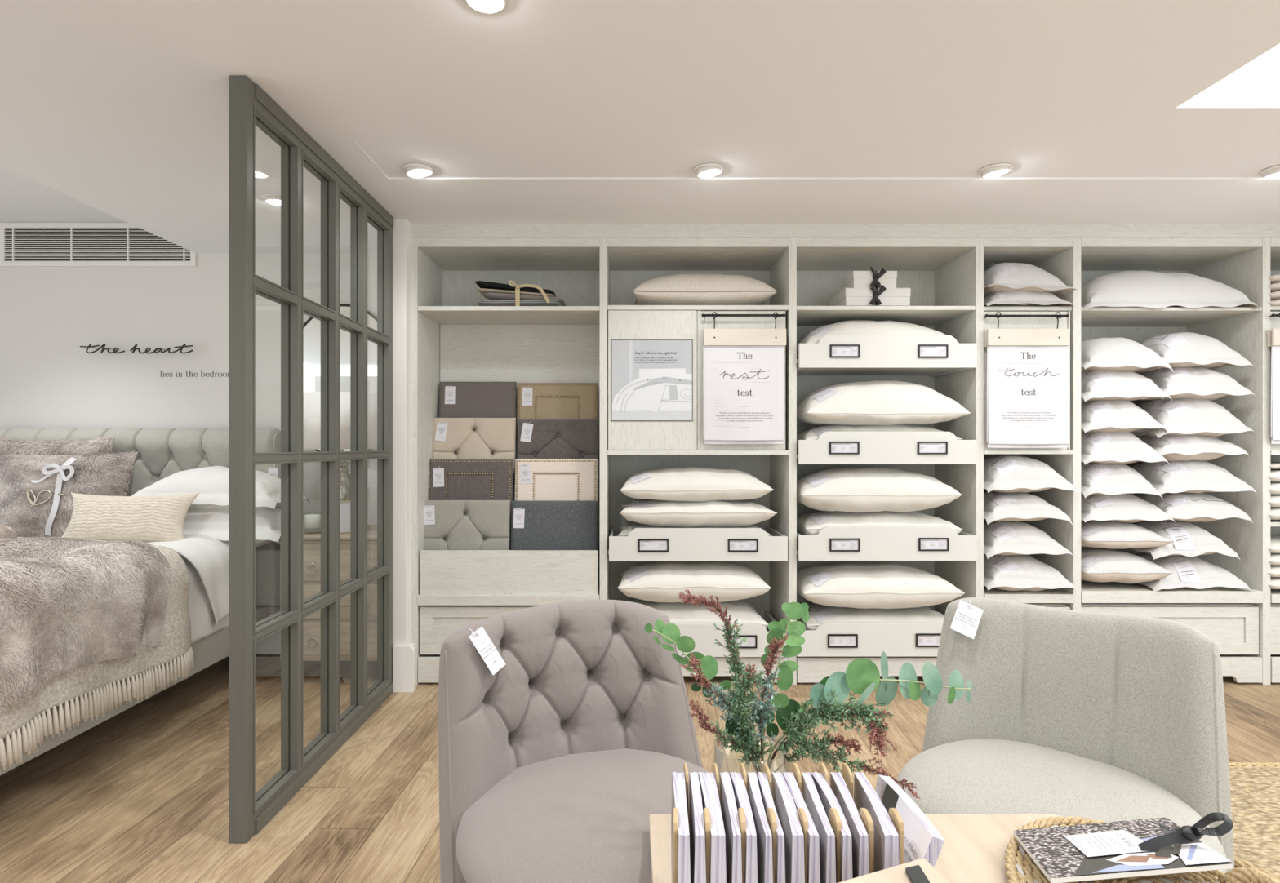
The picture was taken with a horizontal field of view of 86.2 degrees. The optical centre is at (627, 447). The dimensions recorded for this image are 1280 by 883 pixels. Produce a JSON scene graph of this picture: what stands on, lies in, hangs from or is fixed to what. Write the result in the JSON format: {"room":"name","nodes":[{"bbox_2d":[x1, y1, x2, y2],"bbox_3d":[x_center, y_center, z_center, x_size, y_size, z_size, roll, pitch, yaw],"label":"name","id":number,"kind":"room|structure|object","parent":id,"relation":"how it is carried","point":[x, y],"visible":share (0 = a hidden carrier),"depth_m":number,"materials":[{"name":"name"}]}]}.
{"room":"bedding store","nodes":[
{"label":"bedding store","id":0,"kind":"room"},
{"bbox_2d":[0,222,377,524],"bbox_3d":[0.000,-0.187,4.225,10.400,2.880,0.150,0,0,0],"label":"wall","id":1,"kind":"structure","parent":0,"point":[47,380],"depth_m":4.15,"materials":[{"name":"white paint"}]},
{"bbox_2d":[0,222,196,266],"bbox_3d":[-3.211,-1.226,4.143,1.186,0.262,0.014,0,0,0],"label":"air vent","id":2,"kind":"object","parent":1,"relation":"in","point":[21,244],"visible":0.77,"depth_m":4.14,"materials":[{"name":"metal"}]},
{"bbox_2d":[303,303,377,451],"bbox_3d":[-1.718,-0.394,4.128,0.710,0.943,0.016,0,0,0],"label":"wall mirror","id":3,"kind":"object","parent":1,"relation":"attached to","point":[312,326],"visible":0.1,"depth_m":4.13,"materials":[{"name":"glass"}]},
{"bbox_2d":[411,223,1279,237],"bbox_3d":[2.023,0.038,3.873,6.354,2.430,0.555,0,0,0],"label":"trim","id":4,"kind":"structure","parent":1,"relation":"attached to","point":[418,230],"depth_m":3.60,"materials":[{"name":"white wood"}]},
{"bbox_2d":[0,0,1279,253],"bbox_3d":[0.000,-1.462,0.550,10.400,0.570,7.500,0,0,0],"label":"ceiling","id":5,"kind":"structure","parent":0,"point":[529,111],"depth_m":2.37,"materials":[{"name":"white paint"}]},
{"bbox_2d":[0,654,1279,882],"bbox_3d":[0.000,1.303,0.550,10.400,0.100,7.500,0,0,0],"label":"floor","id":6,"kind":"structure","parent":0,"point":[140,795],"depth_m":2.56,"materials":[{"name":"brown wood"}]},
{"bbox_2d":[0,427,280,776],"bbox_3d":[-2.918,0.570,2.973,1.865,1.367,2.266,0,0,0],"label":"upholstered bed","id":7,"kind":"object","parent":6,"relation":"on","point":[164,452],"visible":0.29,"depth_m":3.94,"materials":[{"name":"fabric"}]},
{"bbox_2d":[0,436,115,455],"bbox_3d":[-3.301,0.212,3.843,0.817,0.555,0.156,0,0,1],"label":"cushion","id":8,"kind":"object","parent":7,"relation":"on","point":[82,447],"visible":0.23,"depth_m":3.83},
{"bbox_2d":[255,554,256,603],"bbox_3d":[-2.925,0.753,2.930,1.610,0.320,2.000,0,0,0],"label":"mattress","id":9,"kind":"object","parent":7,"relation":"on","point":[255,554],"visible":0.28,"depth_m":3.90,"materials":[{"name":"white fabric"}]},
{"bbox_2d":[17,534,228,681],"bbox_3d":[-2.827,0.703,2.785,1.648,0.517,1.673,0,0,0],"label":"sheet","id":10,"kind":"object","parent":9,"relation":"on","point":[206,558],"visible":0.27,"depth_m":3.32,"materials":[{"name":"white fabric"}]},
{"bbox_2d":[0,449,139,537],"bbox_3d":[-3.072,0.278,3.624,0.894,0.532,0.238,0,0,0],"label":"cushion","id":11,"kind":"object","parent":10,"relation":"on","point":[36,498],"visible":0.79,"depth_m":3.56,"materials":[{"name":"fur"}]},
{"bbox_2d":[0,545,194,774],"bbox_3d":[-2.713,0.741,2.555,1.475,0.614,1.212,0,0,0],"label":"fringed throw","id":12,"kind":"object","parent":10,"relation":"on","point":[62,689],"visible":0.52,"depth_m":2.62,"materials":[{"name":"beige fabric"}]},
{"bbox_2d":[0,537,173,711],"bbox_3d":[-2.759,0.624,2.505,1.605,0.478,1.150,0,0,0],"label":"fur throw","id":13,"kind":"object","parent":12,"relation":"on","point":[117,589],"visible":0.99,"depth_m":2.56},
{"bbox_2d":[61,493,199,542],"bbox_3d":[-2.523,0.365,3.452,0.664,0.262,0.172,0,0,0],"label":"cushion","id":14,"kind":"object","parent":10,"relation":"on","point":[157,518],"visible":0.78,"depth_m":3.40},
{"bbox_2d":[182,507,305,546],"bbox_3d":[-2.232,0.413,3.782,0.832,0.270,0.496,0,0,0],"label":"bed pillow","id":15,"kind":"object","parent":9,"relation":"on","point":[213,523],"visible":0.3,"depth_m":3.59,"materials":[{"name":"white fabric"}]},
{"bbox_2d":[131,466,311,510],"bbox_3d":[-2.239,0.236,3.794,0.785,0.265,0.472,0,0,0],"label":"bed pillow","id":16,"kind":"object","parent":15,"relation":"on","point":[211,483],"visible":0.55,"depth_m":3.62,"materials":[{"name":"white fabric"}]},
{"bbox_2d":[228,75,393,843],"bbox_3d":[-1.230,0.039,2.833,0.067,2.428,1.345,0,0,0],"label":"partition","id":17,"kind":"object","parent":6,"relation":"on","point":[250,105],"depth_m":2.49,"materials":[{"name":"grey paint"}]},
{"bbox_2d":[392,218,411,646],"bbox_3d":[-1.202,0.038,3.835,0.120,2.430,0.630,0,0,0],"label":"wall","id":18,"kind":"structure","parent":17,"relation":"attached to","point":[402,228],"depth_m":3.52,"materials":[{"name":"white paint"}]},
{"bbox_2d":[276,524,377,661],"bbox_3d":[-1.573,0.861,3.857,0.596,0.785,0.527,0,0,0],"label":"chest","id":19,"kind":"object","parent":6,"relation":"on","point":[312,542],"visible":0.34,"depth_m":3.61,"materials":[{"name":"brown wood"}]},
{"bbox_2d":[303,391,377,501],"bbox_3d":[-1.619,0.086,3.860,0.428,0.766,0.428,0,0,0],"label":"table lamp","id":20,"kind":"object","parent":19,"relation":"on","point":[312,400],"visible":0.34,"depth_m":3.68,"materials":[{"name":"white fabric"}]},
{"bbox_2d":[410,237,609,684],"bbox_3d":[-0.628,0.074,3.848,1.041,2.358,0.504,0,0,0],"label":"shelving unit","id":21,"kind":"object","parent":6,"relation":"on","point":[454,338],"visible":0.53,"depth_m":3.63,"materials":[{"name":"white wood"}]},
{"bbox_2d":[423,500,510,550],"bbox_3d":[-0.885,0.490,3.739,0.483,0.397,0.096,0,0,0],"label":"sample","id":22,"kind":"object","parent":21,"relation":"attached to","point":[448,525],"visible":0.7,"depth_m":3.72,"materials":[{"name":"grey fabric"}]},
{"bbox_2d":[427,459,513,517],"bbox_3d":[-0.879,0.230,3.807,0.474,0.323,0.061,0,0,0],"label":"sample","id":23,"kind":"object","parent":21,"relation":"attached to","point":[448,479],"visible":0.65,"depth_m":3.80,"materials":[{"name":"fabric"}]},
{"bbox_2d":[432,417,515,474],"bbox_3d":[-0.875,-0.007,3.899,0.472,0.321,0.082,0,0,0],"label":"sample","id":24,"kind":"object","parent":21,"relation":"attached to","point":[453,438],"visible":0.8,"depth_m":3.88,"materials":[{"name":"fabric"}]},
{"bbox_2d":[438,382,516,417],"bbox_3d":[-0.873,-0.223,3.963,0.448,0.316,0.059,0,0,0],"label":"sample","id":25,"kind":"object","parent":21,"relation":"attached to","point":[456,399],"visible":0.76,"depth_m":3.95,"materials":[{"name":"fabric"}]},
{"bbox_2d":[475,280,565,306],"bbox_3d":[-0.590,-0.825,3.808,0.479,0.164,0.264,0,0,0],"label":"fabric bundle","id":26,"kind":"object","parent":21,"relation":"on","point":[498,294],"visible":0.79,"depth_m":3.70,"materials":[{"name":"fabric"}]},
{"bbox_2d":[511,501,597,550],"bbox_3d":[-0.400,0.491,3.719,0.473,0.393,0.065,0,0,0],"label":"sample","id":27,"kind":"object","parent":21,"relation":"attached to","point":[535,525],"visible":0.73,"depth_m":3.71,"materials":[{"name":"grey fabric"}]},
{"bbox_2d":[515,458,597,501],"bbox_3d":[-0.398,0.228,3.802,0.462,0.325,0.061,0,0,0],"label":"sample","id":28,"kind":"object","parent":21,"relation":"attached to","point":[535,479],"visible":0.81,"depth_m":3.79,"materials":[{"name":"fabric"}]},
{"bbox_2d":[516,382,597,438],"bbox_3d":[-0.408,-0.211,3.957,0.467,0.325,0.061,0,0,0],"label":"sample","id":29,"kind":"object","parent":21,"relation":"attached to","point":[535,401],"visible":0.78,"depth_m":3.95,"materials":[{"name":"beige fabric"}]},
{"bbox_2d":[517,419,597,458],"bbox_3d":[-0.398,0.001,3.896,0.455,0.318,0.086,0,0,0],"label":"sample","id":30,"kind":"object","parent":21,"relation":"attached to","point":[536,438],"visible":0.73,"depth_m":3.88,"materials":[{"name":"fabric"}]},
{"bbox_2d":[438,600,719,882],"bbox_3d":[-0.068,0.841,1.587,0.702,0.828,0.712,0,0,-24],"label":"slipper chair","id":31,"kind":"object","parent":6,"relation":"on","point":[563,727],"visible":0.94,"depth_m":1.67,"materials":[{"name":"fabric"}]},
{"bbox_2d":[607,237,796,684],"bbox_3d":[0.391,0.074,3.831,0.997,2.358,0.539,0,0,0],"label":"shelving unit","id":32,"kind":"object","parent":6,"relation":"on","point":[655,353],"visible":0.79,"depth_m":3.60,"materials":[{"name":"white wood"}]},
{"bbox_2d":[617,523,772,536],"bbox_3d":[0.352,0.499,3.809,0.815,0.162,0.424,0,0,0],"label":"pillow","id":33,"kind":"object","parent":32,"relation":"in","point":[625,530],"visible":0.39,"depth_m":3.69,"materials":[{"name":"beige fabric"}]},
{"bbox_2d":[619,498,777,527],"bbox_3d":[0.366,0.355,3.769,0.818,0.152,0.444,0,0,0],"label":"pillow","id":34,"kind":"object","parent":33,"relation":"on","point":[731,513],"visible":0.94,"depth_m":3.58,"materials":[{"name":"beige fabric"}]},
{"bbox_2d":[619,466,773,502],"bbox_3d":[0.358,0.202,3.769,0.801,0.186,0.444,0,0,0],"label":"pillow","id":35,"kind":"object","parent":34,"relation":"on","point":[694,484],"visible":1,"depth_m":3.58,"materials":[{"name":"beige fabric"}]},
{"bbox_2d":[631,600,768,627],"bbox_3d":[0.338,0.957,3.809,0.810,0.211,0.424,0,0,0],"label":"pillow","id":36,"kind":"object","parent":32,"relation":"in","point":[677,612],"visible":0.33,"depth_m":3.66,"materials":[{"name":"beige fabric"}]},
{"bbox_2d":[617,561,771,603],"bbox_3d":[0.345,0.735,3.769,0.798,0.199,0.444,0,0,0],"label":"pillow","id":37,"kind":"object","parent":36,"relation":"on","point":[660,581],"visible":0.96,"depth_m":3.58,"materials":[{"name":"beige fabric"}]},
{"bbox_2d":[632,273,777,305],"bbox_3d":[0.409,-0.865,3.839,0.765,0.190,0.445,0,0,0],"label":"pillow","id":38,"kind":"object","parent":32,"relation":"on","point":[691,289],"visible":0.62,"depth_m":3.64,"materials":[{"name":"grey fabric"}]},
{"bbox_2d":[702,311,786,444],"bbox_3d":[0.609,-0.360,3.573,0.431,0.690,0.036,0,0,0],"label":"hanging sign","id":39,"kind":"object","parent":32,"relation":"hanging from","point":[743,369],"visible":1,"depth_m":3.57,"materials":[{"name":"white paper"}]},
{"bbox_2d":[648,813,1058,882],"bbox_3d":[0.475,1.003,0.953,0.865,0.500,0.905,0,0,0],"label":"coffee table","id":40,"kind":"object","parent":6,"relation":"on","point":[974,848],"visible":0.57,"depth_m":1.30,"materials":[{"name":"brown wood"}]},
{"bbox_2d":[714,736,790,774],"bbox_3d":[0.230,0.652,1.270,0.140,0.200,0.140,0,0,0],"label":"glass vase","id":41,"kind":"object","parent":40,"relation":"on","point":[718,755],"visible":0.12,"depth_m":1.25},
{"bbox_2d":[644,619,760,772],"bbox_3d":[0.135,0.466,1.236,0.239,0.321,0.056,0,0,-25],"label":"branch","id":42,"kind":"object","parent":41,"relation":"in","point":[670,633],"visible":0.74,"depth_m":1.22,"materials":[{"name":"green"}]},
{"bbox_2d":[677,589,761,773],"bbox_3d":[0.172,0.442,1.240,0.168,0.369,0.056,0,0,-13],"label":"sprig","id":43,"kind":"object","parent":41,"relation":"in","point":[735,665],"visible":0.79,"depth_m":1.24,"materials":[{"name":"brown"}]},
{"bbox_2d":[724,663,774,772],"bbox_3d":[0.215,0.499,1.224,0.102,0.246,0.088,0,0,-39],"label":"sprig","id":44,"kind":"object","parent":41,"relation":"in","point":[743,687],"visible":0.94,"depth_m":1.21,"materials":[{"name":"brown"}]},
{"bbox_2d":[746,635,788,773],"bbox_3d":[0.245,0.472,1.212,0.060,0.297,0.100,0,0,-10],"label":"sprig","id":45,"kind":"object","parent":41,"relation":"in","point":[762,707],"visible":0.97,"depth_m":1.22,"materials":[{"name":"brown"}]},
{"bbox_2d":[754,602,808,763],"bbox_3d":[0.276,0.450,1.238,0.094,0.352,0.067,0,0,0],"label":"branch","id":46,"kind":"object","parent":41,"relation":"in","point":[793,611],"visible":0.8,"depth_m":1.24,"materials":[{"name":"green"}]},
{"bbox_2d":[768,688,897,769],"bbox_3d":[0.356,0.524,1.211,0.236,0.196,0.082,0,0,28],"label":"sprig","id":47,"kind":"object","parent":41,"relation":"in","point":[866,714],"visible":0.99,"depth_m":1.20,"materials":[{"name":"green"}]},
{"bbox_2d":[768,724,922,801],"bbox_3d":[0.371,0.560,1.205,0.267,0.124,0.068,0,0,15],"label":"sprig","id":48,"kind":"object","parent":41,"relation":"in","point":[824,753],"visible":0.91,"depth_m":1.20,"materials":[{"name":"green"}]},
{"bbox_2d":[766,651,972,766],"bbox_3d":[0.423,0.492,1.212,0.350,0.268,0.050,0,0,14],"label":"branch","id":49,"kind":"object","parent":41,"relation":"in","point":[862,676],"visible":0.96,"depth_m":1.21,"materials":[{"name":"green"}]},
{"bbox_2d":[672,763,904,882],"bbox_3d":[0.240,0.627,0.995,0.380,0.251,0.250,0,0,0],"label":"brochure rack","id":50,"kind":"object","parent":40,"relation":"on","point":[835,822],"visible":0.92,"depth_m":0.92,"materials":[{"name":"brown wood"}]},
{"bbox_2d":[671,772,690,882],"bbox_3d":[0.078,0.623,0.991,0.023,0.220,0.176,0,0,1],"label":"brochure","id":51,"kind":"object","parent":50,"relation":"in","point":[678,786],"visible":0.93,"depth_m":0.93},
{"bbox_2d":[688,772,706,882],"bbox_3d":[0.100,0.623,0.991,0.018,0.220,0.177,0,0,3],"label":"brochure","id":52,"kind":"object","parent":50,"relation":"in","point":[695,815],"visible":0.98,"depth_m":0.95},
{"bbox_2d":[697,772,726,882],"bbox_3d":[0.123,0.623,0.991,0.029,0.220,0.176,0,0,0],"label":"stack","id":53,"kind":"object","parent":50,"relation":"in","point":[708,789],"visible":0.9,"depth_m":0.92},
{"bbox_2d":[719,772,742,882],"bbox_3d":[0.149,0.623,0.990,0.018,0.220,0.176,0,0,2],"label":"brochure","id":54,"kind":"object","parent":50,"relation":"in","point":[726,797],"visible":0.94,"depth_m":0.95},
{"bbox_2d":[729,772,757,882],"bbox_3d":[0.167,0.623,0.990,0.021,0.220,0.176,0,0,2],"label":"stack","id":55,"kind":"object","parent":50,"relation":"in","point":[742,800],"visible":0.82,"depth_m":0.92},
{"bbox_2d":[746,772,773,882],"bbox_3d":[0.189,0.623,0.991,0.018,0.220,0.177,0,0,4],"label":"stack","id":56,"kind":"object","parent":50,"relation":"in","point":[764,837],"visible":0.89,"depth_m":0.94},
{"bbox_2d":[771,772,804,882],"bbox_3d":[0.232,0.623,0.991,0.022,0.220,0.177,0,0,3],"label":"stack","id":57,"kind":"object","parent":50,"relation":"in","point":[786,811],"visible":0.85,"depth_m":0.95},
{"bbox_2d":[782,772,820,882],"bbox_3d":[0.250,0.623,0.991,0.019,0.220,0.176,0,0,1],"label":"stack","id":58,"kind":"object","parent":50,"relation":"in","point":[813,875],"visible":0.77,"depth_m":0.91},
{"bbox_2d":[801,772,835,882],"bbox_3d":[0.274,0.623,0.991,0.017,0.220,0.177,0,0,5],"label":"stack","id":59,"kind":"object","parent":50,"relation":"in","point":[810,794],"visible":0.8,"depth_m":0.94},
{"bbox_2d":[811,772,852,882],"bbox_3d":[0.296,0.623,0.990,0.021,0.220,0.176,0,0,2],"label":"stack","id":60,"kind":"object","parent":50,"relation":"in","point":[828,800],"visible":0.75,"depth_m":0.93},
{"bbox_2d":[830,772,869,879],"bbox_3d":[0.319,0.623,0.991,0.020,0.220,0.178,0,0,6],"label":"stack","id":61,"kind":"object","parent":50,"relation":"in","point":[860,838],"visible":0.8,"depth_m":0.94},
{"bbox_2d":[853,772,899,872],"bbox_3d":[0.358,0.623,0.990,0.023,0.220,0.178,0,0,6],"label":"stack","id":62,"kind":"object","parent":50,"relation":"in","point":[886,855],"visible":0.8,"depth_m":0.95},
{"bbox_2d":[875,775,944,867],"bbox_3d":[0.386,0.631,1.030,0.101,0.202,0.200,0,0,0],"label":"book","id":63,"kind":"object","parent":50,"relation":"in","point":[922,840],"visible":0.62,"depth_m":0.99,"materials":[{"name":"white"}]},
{"bbox_2d":[839,858,949,882],"bbox_3d":[0.321,0.635,0.789,0.168,0.235,0.114,0,0,-22],"label":"wooden box","id":64,"kind":"object","parent":40,"relation":"on","point":[919,871],"visible":1,"depth_m":0.83,"materials":[{"name":"brown wood"}]},
{"bbox_2d":[1004,816,1279,882],"bbox_3d":[0.820,0.719,1.070,0.409,0.068,0.558,0,0,31],"label":"tray","id":65,"kind":"object","parent":40,"relation":"on","point":[1020,868],"visible":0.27,"depth_m":1.17,"materials":[{"name":"wicker"}]},
{"bbox_2d":[1013,813,1233,882],"bbox_3d":[0.846,0.667,1.188,0.408,0.106,0.205,0,0,-7],"label":"magazine","id":66,"kind":"object","parent":65,"relation":"on","point":[1158,846],"visible":1,"depth_m":1.15,"materials":[{"name":"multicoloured paper"}]},
{"bbox_2d":[796,237,983,683],"bbox_3d":[1.379,0.074,3.831,0.990,2.358,0.538,0,0,0],"label":"shelving unit","id":67,"kind":"object","parent":6,"relation":"on","point":[944,276],"visible":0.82,"depth_m":3.60,"materials":[{"name":"white wood"}]},
{"bbox_2d":[827,284,911,306],"bbox_3d":[1.340,-0.809,3.816,0.348,0.110,0.349,0,0,0],"label":"gift box","id":68,"kind":"object","parent":67,"relation":"on","point":[882,296],"visible":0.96,"depth_m":3.66,"materials":[{"name":"white"}]},
{"bbox_2d":[796,603,944,630],"bbox_3d":[1.352,0.990,3.809,0.821,0.212,0.424,0,0,0],"label":"pillow","id":69,"kind":"object","parent":67,"relation":"in","point":[819,614],"visible":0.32,"depth_m":3.67,"materials":[{"name":"beige fabric"}]},
{"bbox_2d":[796,563,964,608],"bbox_3d":[1.331,0.756,3.769,0.839,0.224,0.444,0,0,0],"label":"pillow","id":70,"kind":"object","parent":69,"relation":"on","point":[851,585],"visible":0.94,"depth_m":3.58,"materials":[{"name":"beige fabric"}]},
{"bbox_2d":[796,320,959,345],"bbox_3d":[1.348,-0.575,3.809,0.830,0.248,0.424,0,0,0],"label":"pillow","id":71,"kind":"object","parent":67,"relation":"in","point":[855,327],"visible":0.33,"depth_m":3.65,"materials":[{"name":"beige fabric"}]},
{"bbox_2d":[796,511,962,535],"bbox_3d":[1.349,0.464,3.809,0.827,0.233,0.424,0,0,0],"label":"pillow","id":72,"kind":"object","parent":67,"relation":"in","point":[808,524],"visible":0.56,"depth_m":3.64,"materials":[{"name":"beige fabric"}]},
{"bbox_2d":[796,466,962,512],"bbox_3d":[1.318,0.232,3.769,0.836,0.241,0.444,0,0,0],"label":"pillow","id":73,"kind":"object","parent":72,"relation":"on","point":[850,490],"visible":0.91,"depth_m":3.58,"materials":[{"name":"beige fabric"}]},
{"bbox_2d":[796,424,962,439],"bbox_3d":[1.349,-0.043,3.809,0.827,0.182,0.424,0,0,0],"label":"pillow","id":74,"kind":"object","parent":67,"relation":"in","point":[812,434],"visible":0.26,"depth_m":3.65,"materials":[{"name":"beige fabric"}]},
{"bbox_2d":[796,380,970,426],"bbox_3d":[1.355,-0.239,3.769,0.853,0.248,0.444,0,0,0],"label":"pillow","id":75,"kind":"object","parent":74,"relation":"on","point":[886,402],"visible":0.91,"depth_m":3.58,"materials":[{"name":"beige fabric"}]},
{"bbox_2d":[983,237,1080,611],"bbox_3d":[2.126,0.074,3.831,0.523,2.358,0.539,0,0,0],"label":"shelving unit","id":76,"kind":"object","parent":6,"relation":"on","point":[1060,257],"visible":0.36,"depth_m":3.61,"materials":[{"name":"white wood"}]},
{"bbox_2d":[984,311,1069,448],"bbox_3d":[2.088,-0.350,3.573,0.429,0.710,0.036,0,0,0],"label":"hanging sign","id":77,"kind":"object","parent":76,"relation":"hanging from","point":[1028,370],"visible":1,"depth_m":3.57,"materials":[{"name":"white paper"}]},
{"bbox_2d":[983,289,1076,306],"bbox_3d":[2.115,-0.807,3.804,0.463,0.150,0.473,0,0,0],"label":"pillow","id":78,"kind":"object","parent":76,"relation":"on","point":[1011,298],"visible":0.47,"depth_m":3.62,"materials":[{"name":"white fabric"}]},
{"bbox_2d":[983,262,1078,297],"bbox_3d":[2.116,-0.910,3.793,0.465,0.211,0.473,0,0,0],"label":"pillow","id":79,"kind":"object","parent":78,"relation":"on","point":[1006,277],"visible":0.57,"depth_m":3.62,"materials":[{"name":"white fabric"}]},
{"bbox_2d":[983,554,1077,591],"bbox_3d":[2.117,0.682,3.796,0.468,0.209,0.468,0,0,0],"label":"pillow","id":80,"kind":"object","parent":76,"relation":"on","point":[1026,573],"visible":0.77,"depth_m":3.61,"materials":[{"name":"white fabric"}]},
{"bbox_2d":[983,521,1072,559],"bbox_3d":[2.106,0.496,3.801,0.446,0.186,0.468,0,0,0],"label":"pillow","id":81,"kind":"object","parent":80,"relation":"on","point":[1000,538],"visible":0.79,"depth_m":3.62,"materials":[{"name":"white fabric"}]},
{"bbox_2d":[983,491,1072,524],"bbox_3d":[2.106,0.323,3.801,0.446,0.177,0.468,0,0,0],"label":"pillow","id":82,"kind":"object","parent":81,"relation":"on","point":[997,506],"visible":0.84,"depth_m":3.61,"materials":[{"name":"white fabric"}]},
{"bbox_2d":[983,454,1077,493],"bbox_3d":[2.117,0.144,3.796,0.468,0.206,0.468,0,0,0],"label":"pillow","id":83,"kind":"object","parent":82,"relation":"on","point":[1003,473],"visible":0.88,"depth_m":3.61,"materials":[{"name":"white fabric"}]},
{"bbox_2d":[896,597,1234,873],"bbox_3d":[1.047,0.853,1.696,0.697,0.806,0.713,0,0,41],"label":"slipper chair","id":84,"kind":"object","parent":6,"relation":"on","point":[1106,717],"visible":0.77,"depth_m":1.77,"materials":[{"name":"grey fabric"}]},
{"bbox_2d":[1080,237,1270,684],"bbox_3d":[2.887,0.074,3.848,0.994,2.358,0.504,0,0,0],"label":"shelving unit","id":85,"kind":"object","parent":6,"relation":"on","point":[1237,620],"visible":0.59,"depth_m":3.65,"materials":[{"name":"white wood"}]},
{"bbox_2d":[1080,337,1173,373],"bbox_3d":[2.631,-0.490,3.806,0.469,0.217,0.468,0,0,0],"label":"pillowcase","id":86,"kind":"object","parent":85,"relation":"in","point":[1119,353],"visible":0.58,"depth_m":3.62,"materials":[{"name":"white fabric"}]},
{"bbox_2d":[1080,547,1173,583],"bbox_3d":[2.622,0.649,3.788,0.452,0.169,0.447,0,0,0],"label":"pillowcase","id":87,"kind":"object","parent":85,"relation":"on","point":[1097,565],"visible":0.77,"depth_m":3.60,"materials":[{"name":"white fabric"}]},
{"bbox_2d":[1080,520,1174,549],"bbox_3d":[2.625,0.475,3.788,0.458,0.145,0.447,0,0,0],"label":"pillowcase","id":88,"kind":"object","parent":87,"relation":"on","point":[1094,534],"visible":0.72,"depth_m":3.60,"materials":[{"name":"white fabric"}]},
{"bbox_2d":[1080,493,1175,523],"bbox_3d":[2.634,0.324,3.806,0.475,0.176,0.468,0,0,0],"label":"pillowcase","id":89,"kind":"object","parent":88,"relation":"on","point":[1129,508],"visible":0.64,"depth_m":3.62,"materials":[{"name":"white fabric"}]},
{"bbox_2d":[1080,462,1163,499],"bbox_3d":[2.602,0.172,3.806,0.411,0.210,0.468,0,0,0],"label":"pillowcase","id":90,"kind":"object","parent":89,"relation":"on","point":[1096,479],"visible":0.69,"depth_m":3.62,"materials":[{"name":"white fabric"}]},
{"bbox_2d":[1080,431,1168,464],"bbox_3d":[2.618,-0.004,3.806,0.443,0.206,0.468,0,0,0],"label":"pillowcase","id":91,"kind":"object","parent":90,"relation":"on","point":[1103,447],"visible":0.61,"depth_m":3.62,"materials":[{"name":"white fabric"}]},
{"bbox_2d":[1080,400,1167,432],"bbox_3d":[2.614,-0.175,3.806,0.434,0.210,0.468,0,0,0],"label":"pillowcase","id":92,"kind":"object","parent":91,"relation":"on","point":[1114,415],"visible":0.7,"depth_m":3.62,"materials":[{"name":"white fabric"}]},
{"bbox_2d":[1080,369,1172,402],"bbox_3d":[2.627,-0.344,3.806,0.460,0.215,0.468,0,0,0],"label":"pillowcase","id":93,"kind":"object","parent":92,"relation":"on","point":[1095,384],"visible":0.53,"depth_m":3.62,"materials":[{"name":"white fabric"}]},
{"bbox_2d":[1080,270,1261,311],"bbox_3d":[2.856,-0.841,3.805,0.919,0.261,0.470,0,0,0],"label":"pillow","id":94,"kind":"object","parent":85,"relation":"on","point":[1131,288],"visible":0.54,"depth_m":3.62,"materials":[{"name":"white fabric"}]},
{"bbox_2d":[1135,552,1250,592],"bbox_3d":[3.024,0.677,3.816,0.509,0.192,0.468,0,0,0],"label":"pillowcase","id":95,"kind":"object","parent":85,"relation":"on","point":[1189,572],"visible":0.65,"depth_m":3.63,"materials":[{"name":"white fabric"}]},
{"bbox_2d":[1127,520,1239,559],"bbox_3d":[2.992,0.500,3.816,0.457,0.202,0.468,0,0,0],"label":"pillowcase","id":96,"kind":"object","parent":95,"relation":"on","point":[1190,540],"visible":0.71,"depth_m":3.63,"materials":[{"name":"white fabric"}]},
{"bbox_2d":[1133,492,1253,524],"bbox_3d":[3.054,0.321,3.821,0.480,0.174,0.468,0,0,0],"label":"pillowcase","id":97,"kind":"object","parent":96,"relation":"on","point":[1186,507],"visible":0.61,"depth_m":3.64,"materials":[{"name":"white fabric"}]},
{"bbox_2d":[1131,460,1257,495],"bbox_3d":[3.057,0.155,3.821,0.521,0.205,0.468,0,0,0],"label":"pillow","id":98,"kind":"object","parent":97,"relation":"on","point":[1192,476],"visible":0.72,"depth_m":3.64,"materials":[{"name":"white fabric"}]},
{"bbox_2d":[1137,435,1248,461],"bbox_3d":[3.037,-0.006,3.821,0.480,0.176,0.468,0,0,0],"label":"pillowcase","id":99,"kind":"object","parent":98,"relation":"on","point":[1184,447],"visible":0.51,"depth_m":3.63,"materials":[{"name":"white fabric"}]},
{"bbox_2d":[1129,398,1255,438],"bbox_3d":[3.048,-0.168,3.821,0.515,0.252,0.468,0,0,0],"label":"pillow","id":100,"kind":"object","parent":99,"relation":"on","point":[1182,416],"visible":0.75,"depth_m":3.64,"materials":[{"name":"white fabric"}]},
{"bbox_2d":[1137,367,1254,400],"bbox_3d":[3.058,-0.357,3.821,0.495,0.215,0.468,0,0,0],"label":"pillowcase","id":101,"kind":"object","parent":100,"relation":"on","point":[1189,383],"visible":0.59,"depth_m":3.64,"materials":[{"name":"white fabric"}]},
{"bbox_2d":[1139,332,1253,369],"bbox_3d":[3.045,-0.525,3.821,0.498,0.225,0.468,0,0,0],"label":"pillowcase","id":102,"kind":"object","parent":101,"relation":"on","point":[1181,349],"visible":0.6,"depth_m":3.64,"materials":[{"name":"white fabric"}]},
{"bbox_2d":[1228,762,1279,881],"bbox_3d":[2.801,1.239,2.130,2.023,0.026,1.085,0,0,0],"label":"jute rug","id":103,"kind":"object","parent":6,"relation":"on","point":[1255,787],"visible":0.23,"depth_m":2.30,"materials":[{"name":"wicker"}]},
{"bbox_2d":[1269,237,1279,683],"bbox_3d":[3.874,0.074,3.831,1.026,2.358,0.539,0,0,0],"label":"shelving unit","id":104,"kind":"object","parent":6,"relation":"on","point":[1274,242],"visible":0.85,"depth_m":3.62,"materials":[{"name":"white wood"}]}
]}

